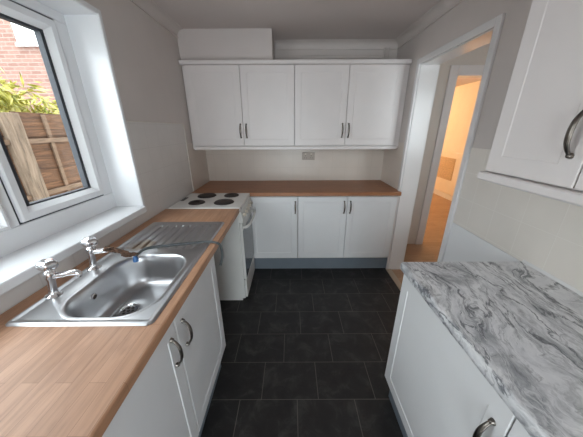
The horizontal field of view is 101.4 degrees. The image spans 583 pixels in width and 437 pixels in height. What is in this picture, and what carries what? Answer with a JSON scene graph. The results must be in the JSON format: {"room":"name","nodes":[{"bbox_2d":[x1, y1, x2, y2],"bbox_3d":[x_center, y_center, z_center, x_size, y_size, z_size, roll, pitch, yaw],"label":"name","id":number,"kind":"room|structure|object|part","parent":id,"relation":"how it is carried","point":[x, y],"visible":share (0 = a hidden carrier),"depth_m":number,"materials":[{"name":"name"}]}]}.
{"room":"kitchen","nodes":[
{"label":"kitchen","id":0,"kind":"room"},
{"bbox_2d":[84,0,192,143],"bbox_3d":[-1.150,0.091,0.727,0.300,2.310,4.700,0,21,0],"label":"wall","id":1,"kind":"structure","parent":0,"point":[145,55],"depth_m":1.63,"materials":[{"name":"white paint"}]},
{"bbox_2d":[0,0,115,257],"bbox_3d":[-1.200,-0.289,0.680,0.082,1.054,1.580,0,21,0],"label":"window","id":2,"kind":"structure","parent":1,"relation":"in","point":[23,223],"depth_m":1.20,"materials":[{"name":"white plastic"}]},
{"bbox_3d":[-1.190,-0.219,0.416,0.062,0.895,0.895,0,21,0],"label":"sash frame","id":3,"kind":"part","parent":2,"relation":"part of","materials":[{"name":"white plastic"}]},
{"bbox_2d":[0,206,146,295],"bbox_3d":[-1.072,0.216,0.856,0.205,0.040,1.593,0,21,0],"label":"window sill","id":4,"kind":"structure","parent":1,"relation":"attached to","point":[17,267],"depth_m":1.06,"materials":[{"name":"white plastic"}]},
{"bbox_2d":[0,212,147,314],"bbox_3d":[-0.993,0.832,0.658,0.006,0.970,2.448,0,21,0],"label":"backsplash","id":5,"kind":"structure","parent":1,"relation":"attached to","point":[9,299],"depth_m":1.04,"materials":[{"name":"tile"}]},
{"bbox_2d":[35,0,144,205],"bbox_3d":[-1.081,-0.284,0.682,0.180,1.102,1.616,0,21,0],"label":"window reveal","id":6,"kind":"object","parent":1,"relation":"in","point":[83,25],"depth_m":1.36,"materials":[{"name":"white paint"}]},
{"bbox_2d":[130,0,182,37],"bbox_3d":[-0.973,-0.973,0.369,0.062,0.068,4.380,0,21,0],"label":"trim","id":7,"kind":"structure","parent":1,"relation":"attached to","point":[149,7],"depth_m":1.76,"materials":[{"name":"white paint"}]},
{"bbox_2d":[126,122,192,219],"bbox_3d":[-0.997,-0.007,2.084,0.006,1.535,0.812,0,21,0],"label":"backsplash","id":8,"kind":"structure","parent":1,"relation":"attached to","point":[160,153],"depth_m":1.81,"materials":[{"name":"paint"}]},
{"bbox_2d":[126,121,193,190],"bbox_3d":[-0.996,-0.434,1.929,0.012,0.638,0.824,0,21,0],"label":"trim","id":9,"kind":"structure","parent":1,"relation":"attached to","point":[126,121],"depth_m":2.22,"materials":[{"name":"beige paint"}]},
{"bbox_2d":[187,143,208,191],"bbox_3d":[-0.999,-0.395,2.652,0.006,0.860,0.502,0,21,0],"label":"backsplash","id":10,"kind":"structure","parent":1,"relation":"attached to","point":[198,159],"depth_m":2.55,"materials":[{"name":"paint"}]},
{"bbox_2d":[152,0,480,86],"bbox_3d":[1.242,-1.858,2.241,5.100,0.250,9.100,0,21,0],"label":"ceiling","id":11,"kind":"structure","parent":0,"point":[288,19],"depth_m":1.86,"materials":[{"name":"paint"}]},
{"bbox_2d":[201,193,451,436],"bbox_3d":[1.202,0.477,3.120,5.000,0.120,8.900,0,21,0],"label":"floor","id":12,"kind":"structure","parent":0,"point":[306,352],"depth_m":1.70,"materials":[{"name":"black tile"}]},
{"bbox_2d":[102,255,225,436],"bbox_3d":[-0.690,0.752,1.016,0.588,0.864,0.964,0,21,0],"label":"base cabinet","id":13,"kind":"object","parent":12,"relation":"on","point":[170,397],"depth_m":0.94,"materials":[{"name":"white wood"}]},
{"bbox_2d":[0,209,239,436],"bbox_3d":[-0.701,0.335,0.839,0.580,0.037,2.237,0,21,0],"label":"countertop","id":14,"kind":"structure","parent":13,"relation":"on","point":[56,381],"depth_m":0.65,"materials":[{"name":"brown wood"}]},
{"bbox_2d":[35,258,82,299],"bbox_3d":[-0.855,0.218,0.883,0.135,0.153,0.058,-3,21,-8],"label":"tap","id":15,"kind":"object","parent":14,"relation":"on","point":[47,265],"visible":1,"depth_m":0.87,"materials":[{"name":"silver metal"}]},
{"bbox_3d":[-0.834,0.207,0.889,0.091,0.028,0.025,-6,21,-15],"label":"spout","id":16,"kind":"part","parent":15,"relation":"part of","materials":[{"name":"silver metal"}]},
{"bbox_2d":[80,236,115,270],"bbox_3d":[-0.850,0.154,1.054,0.135,0.153,0.058,-1,21,-3],"label":"tap","id":17,"kind":"object","parent":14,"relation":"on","point":[89,243],"visible":0.87,"depth_m":1.04,"materials":[{"name":"silver metal"}]},
{"bbox_3d":[-0.827,0.144,1.056,0.091,0.028,0.025,-4,21,-9],"label":"spout","id":18,"kind":"part","parent":17,"relation":"part of","materials":[{"name":"silver metal"}]},
{"bbox_2d":[102,246,137,256],"bbox_3d":[-0.767,0.149,1.072,0.124,0.077,0.035,-13,24,-31],"label":"rag","id":19,"kind":"object","parent":17,"relation":"hanging from","point":[124,253],"visible":1,"depth_m":1.06,"materials":[{"name":"brown fabric"}]},
{"bbox_2d":[5,222,223,326],"bbox_3d":[-0.687,0.256,1.212,0.482,0.165,0.905,0,21,0],"label":"sink","id":20,"kind":"object","parent":14,"relation":"in","point":[122,292],"visible":0.93,"depth_m":1.09,"materials":[{"name":"silver metal"}]},
{"bbox_2d":[133,241,223,265],"bbox_3d":[-0.571,0.205,1.249,0.419,0.180,0.066,-11,23,-26],"label":"hose","id":21,"kind":"object","parent":20,"relation":"on","point":[135,258],"visible":1,"depth_m":1.24,"materials":[{"name":"grey rubber"}]},
{"bbox_3d":[-0.438,0.762,0.763,0.019,0.684,0.478,0,21,0],"label":"door","id":22,"kind":"part","parent":13,"relation":"part of","materials":[{"name":"white paint"}]},
{"bbox_3d":[-0.413,0.490,0.870,0.033,0.139,0.017,0,21,0],"label":"handle","id":23,"kind":"part","parent":13,"relation":"part of","materials":[{"name":"grey metal"}]},
{"bbox_3d":[-0.413,0.457,0.957,0.033,0.139,0.017,0,21,0],"label":"handle","id":24,"kind":"part","parent":13,"relation":"part of","materials":[{"name":"grey metal"}]},
{"bbox_3d":[-0.439,0.592,1.214,0.019,0.684,0.479,0,21,0],"label":"door","id":25,"kind":"part","parent":13,"relation":"part of","materials":[{"name":"white paint"}]},
{"bbox_3d":[-0.479,1.089,1.133,0.016,0.150,0.945,0,21,0],"label":"plinth","id":26,"kind":"part","parent":13,"relation":"part of","materials":[{"name":"white wood"}]},
{"bbox_2d":[168,193,255,299],"bbox_3d":[-0.658,0.253,2.263,0.641,0.919,0.469,0,21,0],"label":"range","id":27,"kind":"object","parent":12,"relation":"on","point":[236,272],"visible":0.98,"depth_m":2.09,"materials":[{"name":"white metal"}]},
{"bbox_2d":[168,193,249,210],"bbox_3d":[-0.693,-0.153,2.110,0.575,0.034,0.469,0,21,0],"label":"cooktop","id":28,"kind":"object","parent":27,"relation":"in","point":[239,201],"depth_m":2.04,"materials":[{"name":"white metal"}]},
{"bbox_2d":[214,216,245,299],"bbox_3d":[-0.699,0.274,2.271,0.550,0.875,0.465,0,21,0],"label":"panel","id":29,"kind":"object","parent":27,"relation":"attached to","point":[231,276],"depth_m":2.08,"materials":[{"name":"white metal"}]},
{"bbox_3d":[-0.409,-0.090,2.134,0.033,0.099,0.465,0,21,0],"label":"control panel","id":30,"kind":"part","parent":27,"relation":"part of","materials":[{"name":"white ceramic"}]},
{"bbox_3d":[-0.412,0.213,2.248,0.022,0.533,0.459,0,21,0],"label":"oven door","id":31,"kind":"part","parent":27,"relation":"part of","materials":[{"name":"white metal"}]},
{"bbox_3d":[-0.400,0.237,2.257,0.002,0.450,0.441,0,21,0],"label":"door glass","id":32,"kind":"part","parent":27,"relation":"part of","materials":[{"name":"black glass"}]},
{"bbox_3d":[-0.412,0.556,2.377,0.020,0.180,0.459,0,21,0],"label":"storage drawer","id":33,"kind":"part","parent":27,"relation":"part of","materials":[{"name":"white metal"}]},
{"bbox_3d":[-0.372,-0.007,2.166,0.065,0.041,0.444,0,21,0],"label":"handle","id":34,"kind":"part","parent":27,"relation":"part of","materials":[{"name":"white ceramic"}]},
{"bbox_2d":[250,196,297,257],"bbox_3d":[-0.186,0.016,2.751,0.498,0.714,0.608,0,21,0],"label":"base cabinet","id":35,"kind":"object","parent":12,"relation":"on","point":[275,221],"visible":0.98,"depth_m":2.49,"materials":[{"name":"white wood"}]},
{"bbox_2d":[254,256,386,268],"bbox_3d":[0.320,0.495,2.699,1.508,0.150,0.016,0,21,0],"label":"plinth","id":36,"kind":"object","parent":12,"relation":"on","point":[260,263],"visible":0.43,"depth_m":2.69,"materials":[{"name":"grey wood"}]},
{"bbox_2d":[297,196,397,257],"bbox_3d":[0.565,0.013,2.751,0.996,0.714,0.608,0,21,0],"label":"base cabinet","id":37,"kind":"object","parent":12,"relation":"on","point":[328,226],"visible":0.97,"depth_m":2.49,"materials":[{"name":"white wood"}]},
{"bbox_2d":[192,180,401,195],"bbox_3d":[0.046,-0.340,2.624,2.068,0.037,0.594,0,21,0],"label":"countertop","id":38,"kind":"structure","parent":37,"relation":"on","point":[285,187],"depth_m":2.52,"materials":[{"name":"brown wood"}]},
{"bbox_3d":[0.316,0.103,2.505,0.495,0.684,0.019,0,21,0],"label":"door","id":39,"kind":"part","parent":37,"relation":"part of","materials":[{"name":"white paint"}]},
{"bbox_3d":[0.815,0.101,2.505,0.495,0.684,0.019,0,21,0],"label":"door","id":40,"kind":"part","parent":37,"relation":"part of","materials":[{"name":"white paint"}]},
{"bbox_2d":[386,196,398,268],"bbox_3d":[1.069,0.171,2.540,0.006,0.864,0.026,0,21,0],"label":"trim","id":41,"kind":"structure","parent":37,"relation":"attached to","point":[398,196],"depth_m":2.54,"materials":[{"name":"white paint"}]},
{"bbox_2d":[385,274,530,436],"bbox_3d":[0.792,0.860,0.712,0.588,0.864,1.199,0,21,0],"label":"base cabinet","id":42,"kind":"object","parent":12,"relation":"on","point":[437,390],"depth_m":0.89,"materials":[{"name":"white wood"}]},
{"bbox_3d":[0.586,1.196,0.835,0.016,0.150,1.193,0,21,0],"label":"plinth","id":43,"kind":"part","parent":42,"relation":"part of","materials":[{"name":"white wood"}]},
{"bbox_3d":[0.514,0.591,0.648,0.033,0.139,0.017,0,21,0],"label":"handle","id":44,"kind":"part","parent":42,"relation":"part of","materials":[{"name":"grey metal"}]},
{"bbox_2d":[400,261,582,436],"bbox_3d":[0.799,0.471,0.458,0.570,0.039,1.422,0,21,0],"label":"countertop","id":45,"kind":"structure","parent":42,"relation":"on","point":[522,329],"depth_m":0.74,"materials":[{"name":"grey stone"}]},
{"bbox_3d":[0.541,0.893,0.404,0.019,0.684,0.596,0,21,0],"label":"door","id":46,"kind":"part","parent":42,"relation":"part of","materials":[{"name":"white paint"}]},
{"bbox_2d":[274,42,397,66],"bbox_3d":[0.127,-0.722,2.870,2.260,2.310,0.120,0,21,0],"label":"wall","id":47,"kind":"structure","parent":0,"point":[392,53],"depth_m":2.44,"materials":[{"name":"white paint"}]},
{"bbox_2d":[177,28,274,59],"bbox_3d":[-0.590,-1.602,2.286,0.835,0.246,0.350,0,21,0],"label":"boxed-in bulkhead","id":48,"kind":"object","parent":47,"relation":"attached to","point":[256,43],"depth_m":2.12,"materials":[{"name":"paint"}]},
{"bbox_2d":[182,65,293,148],"bbox_3d":[-0.485,-1.100,2.433,1.025,0.730,0.414,0,21,0],"label":"upper cabinet","id":49,"kind":"object","parent":47,"relation":"attached to","point":[230,105],"depth_m":2.26,"materials":[{"name":"white wood"}]},
{"bbox_3d":[-0.722,-1.056,2.273,0.496,0.697,0.019,0,21,0],"label":"door","id":50,"kind":"part","parent":49,"relation":"part of","materials":[{"name":"white paint"}]},
{"bbox_3d":[-0.222,-1.058,2.273,0.496,0.697,0.019,0,21,0],"label":"door","id":51,"kind":"part","parent":49,"relation":"part of","materials":[{"name":"white paint"}]},
{"bbox_2d":[206,149,383,180],"bbox_3d":[0.043,-0.489,2.890,2.090,0.860,0.006,0,21,0],"label":"backsplash","id":52,"kind":"structure","parent":47,"relation":"attached to","point":[346,164],"depth_m":2.83,"materials":[{"name":"paint"}]},
{"bbox_2d":[302,152,314,159],"bbox_3d":[0.197,-0.729,2.788,0.146,0.086,0.016,0,21,0],"label":"wall socket","id":53,"kind":"object","parent":47,"relation":"attached to","point":[305,155],"visible":1,"depth_m":2.78,"materials":[{"name":"beige plastic"}]},
{"bbox_2d":[276,55,385,58],"bbox_3d":[0.403,-1.654,2.447,1.120,0.030,0.016,0,21,0],"label":"rail","id":54,"kind":"object","parent":47,"relation":"attached to","point":[324,56],"visible":0.98,"depth_m":2.44,"materials":[{"name":"white paint"}]},
{"bbox_2d":[276,39,397,49],"bbox_3d":[0.462,-1.741,2.390,1.240,0.068,0.062,0,21,0],"label":"trim","id":55,"kind":"structure","parent":47,"relation":"attached to","point":[374,44],"depth_m":2.40,"materials":[{"name":"white paint"}]},
{"bbox_2d":[294,64,409,147],"bbox_3d":[0.554,-1.105,2.433,1.050,0.730,0.414,0,21,0],"label":"upper cabinet","id":56,"kind":"object","parent":47,"relation":"attached to","point":[340,104],"depth_m":2.26,"materials":[{"name":"white wood"}]},
{"bbox_2d":[179,59,411,65],"bbox_3d":[0.035,-1.405,2.151,2.066,0.033,0.086,0,21,0],"label":"crown molding","id":57,"kind":"structure","parent":56,"relation":"on","point":[294,62],"depth_m":2.11,"materials":[{"name":"white paint"}]},
{"bbox_2d":[195,146,395,149],"bbox_3d":[0.039,-0.713,2.406,2.019,0.034,0.036,0,21,0],"label":"rail","id":58,"kind":"object","parent":56,"relation":"attached to","point":[196,147],"visible":1,"depth_m":2.39,"materials":[{"name":"white paint"}]},
{"bbox_3d":[0.278,-1.060,2.273,0.496,0.697,0.019,0,21,0],"label":"door","id":59,"kind":"part","parent":56,"relation":"part of","materials":[{"name":"white paint"}]},
{"bbox_3d":[0.778,-1.062,2.273,0.496,0.697,0.019,0,21,0],"label":"door","id":60,"kind":"part","parent":56,"relation":"part of","materials":[{"name":"white paint"}]},
{"bbox_2d":[407,43,489,243],"bbox_3d":[2.374,-0.753,2.926,2.245,2.310,0.100,0,21,0],"label":"wall","id":61,"kind":"structure","parent":0,"point":[478,56],"depth_m":2.73,"materials":[{"name":"beige paint"}]},
{"bbox_2d":[415,65,484,243],"bbox_3d":[1.917,-0.658,2.956,1.330,2.115,0.130,0,21,0],"label":"door frame","id":62,"kind":"structure","parent":61,"relation":"in","point":[456,71],"depth_m":2.76,"materials":[{"name":"white paint"}]},
{"bbox_2d":[442,80,480,153],"bbox_3d":[3.568,-1.490,4.868,0.150,2.310,4.050,0,21,0],"label":"wall","id":63,"kind":"structure","parent":0,"point":[465,96],"depth_m":4.92,"materials":[{"name":"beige paint"}]},
{"bbox_2d":[433,189,452,200],"bbox_3d":[3.490,-0.442,5.209,0.016,0.110,3.950,0,21,0],"label":"baseboard","id":64,"kind":"structure","parent":63,"relation":"attached to","point":[442,194],"depth_m":5.46,"materials":[{"name":"white paint"}]},
{"bbox_2d":[434,151,462,195],"bbox_3d":[3.477,-1.061,5.430,0.036,0.888,1.240,0,21,0],"label":"panel","id":65,"kind":"object","parent":63,"relation":"attached to","point":[450,162],"visible":0.46,"depth_m":5.28,"materials":[{"name":"beige paint"}]},
{"bbox_2d":[437,156,455,180],"bbox_3d":[3.466,-1.139,5.385,0.014,0.470,0.590,0,21,0],"label":"radiator","id":66,"kind":"object","parent":65,"relation":"attached to","point":[447,165],"depth_m":5.32,"materials":[{"name":"white metal"}]},
{"bbox_2d":[397,0,532,149],"bbox_3d":[1.163,0.102,0.671,0.145,2.310,4.580,0,21,0],"label":"wall","id":67,"kind":"structure","parent":0,"point":[467,15],"depth_m":1.34,"materials":[{"name":"white paint"}]},
{"bbox_2d":[381,142,403,188],"bbox_3d":[1.085,-0.403,2.650,0.006,0.860,0.507,0,21,0],"label":"backsplash","id":68,"kind":"structure","parent":67,"relation":"attached to","point":[392,159],"depth_m":2.55,"materials":[{"name":"paint"}]},
{"bbox_2d":[386,269,401,290],"bbox_3d":[1.093,0.708,2.328,0.060,0.008,0.775,0,21,0],"label":"trim","id":69,"kind":"structure","parent":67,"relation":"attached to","point":[390,272],"depth_m":2.52,"materials":[{"name":"wood"}]},
{"bbox_2d":[395,0,463,48],"bbox_3d":[1.055,-0.982,0.369,0.062,0.068,4.380,0,21,0],"label":"trim","id":70,"kind":"structure","parent":67,"relation":"attached to","point":[442,7],"depth_m":1.86,"materials":[{"name":"white paint"}]},
{"bbox_2d":[387,13,505,268],"bbox_3d":[1.161,-0.241,1.971,0.181,2.035,0.875,0,21,0],"label":"door frame","id":71,"kind":"structure","parent":67,"relation":"in","point":[428,66],"depth_m":2.04,"materials":[{"name":"white paint"}]},
{"bbox_2d":[443,222,519,261],"bbox_3d":[1.088,0.536,1.521,0.008,0.898,0.510,0,21,0],"label":"lining","id":72,"kind":"object","parent":67,"relation":"attached to","point":[463,245],"visible":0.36,"depth_m":1.45,"materials":[{"name":"white paint"}]},
{"bbox_2d":[453,148,582,291],"bbox_3d":[1.088,0.220,0.399,0.006,0.480,2.388,0,21,0],"label":"backsplash","id":73,"kind":"structure","parent":67,"relation":"attached to","point":[546,233],"depth_m":1.11,"materials":[{"name":"tile"}]},
{"bbox_2d":[477,0,582,206],"bbox_3d":[0.911,-0.393,0.548,0.340,0.737,0.652,0,21,0],"label":"upper cabinet","id":74,"kind":"object","parent":67,"relation":"attached to","point":[538,137],"depth_m":0.73,"materials":[{"name":"white wood"}]},
{"bbox_3d":[0.923,-0.063,0.672,0.319,0.034,0.652,0,21,0],"label":"light rail","id":75,"kind":"part","parent":74,"relation":"part of","materials":[{"name":"white wood"}]},
{"bbox_3d":[0.758,-0.230,0.640,0.033,0.139,0.017,0,21,0],"label":"handle","id":76,"kind":"part","parent":74,"relation":"part of","materials":[{"name":"grey metal"}]},
{"bbox_3d":[0.784,-0.352,0.386,0.019,0.697,0.316,0,21,0],"label":"door","id":77,"kind":"part","parent":74,"relation":"part of","materials":[{"name":"white paint"}]},
{"bbox_2d":[521,260,582,296],"bbox_3d":[1.080,0.446,0.449,0.010,0.010,1.422,0,21,0],"label":"trim","id":78,"kind":"structure","parent":67,"relation":"attached to","point":[559,281],"depth_m":0.98,"materials":[{"name":"white paint"}]},
{"label":"outside","id":79,"kind":"structure","parent":0,"visible":0},
{"bbox_3d":[-8.649,0.267,4.361,14.700,0.120,20.000,0,21,0],"label":"ground","id":80,"kind":"structure","parent":79,"visible":0},
{"bbox_2d":[0,129,32,201],"bbox_3d":[-2.983,0.104,1.867,0.066,1.857,1.830,0,21,0],"label":"fence","id":81,"kind":"object","parent":80,"relation":"on","point":[7,142],"visible":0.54,"depth_m":2.57,"materials":[{"name":"brown wood"}]},
{"bbox_2d":[0,112,49,201],"bbox_3d":[-2.966,-0.230,2.804,0.130,1.860,0.140,0,21,0],"label":"fence post","id":82,"kind":"object","parent":80,"relation":"on","point":[11,126],"visible":0.44,"depth_m":2.60,"materials":[{"name":"brown wood"}]},
{"bbox_2d":[0,18,59,113],"bbox_3d":[-9.524,-5.431,9.116,11.000,7.200,5.080,0,21,0],"label":"brick house","id":83,"kind":"structure","parent":80,"relation":"on","point":[19,48],"depth_m":6.84,"materials":[{"name":"red brick"}]},
{"bbox_2d":[15,24,35,39],"bbox_3d":[-6.934,-5.532,6.444,1.260,1.190,0.022,0,21,0],"label":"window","id":84,"kind":"structure","parent":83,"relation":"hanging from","point":[22,33],"depth_m":6.59,"materials":[{"name":"white paint"}]},
{"bbox_2d":[0,67,59,113],"bbox_3d":[-3.685,-0.750,2.641,1.549,2.960,3.304,0,21,0],"label":"shrub","id":85,"kind":"object","parent":80,"relation":"on","point":[15,104],"visible":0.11,"depth_m":3.04,"materials":[{"name":"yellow plant"}]},
{"bbox_2d":[9,111,82,195],"bbox_3d":[-2.986,-0.594,3.720,0.066,1.857,1.810,0,21,0],"label":"fence","id":86,"kind":"object","parent":80,"relation":"on","point":[46,133],"visible":0.09,"depth_m":2.98,"materials":[{"name":"brown wood"}]},
{"bbox_3d":[-2.976,-1.176,3.501,0.042,0.050,1.810,0,21,0],"label":"rail","id":87,"kind":"part","parent":86,"relation":"part of","materials":[{"name":"brown wood"}]},
{"bbox_3d":[-2.974,-0.619,3.710,0.042,0.050,1.810,0,21,0],"label":"rail","id":88,"kind":"part","parent":86,"relation":"part of","materials":[{"name":"brown wood"}]}
]}

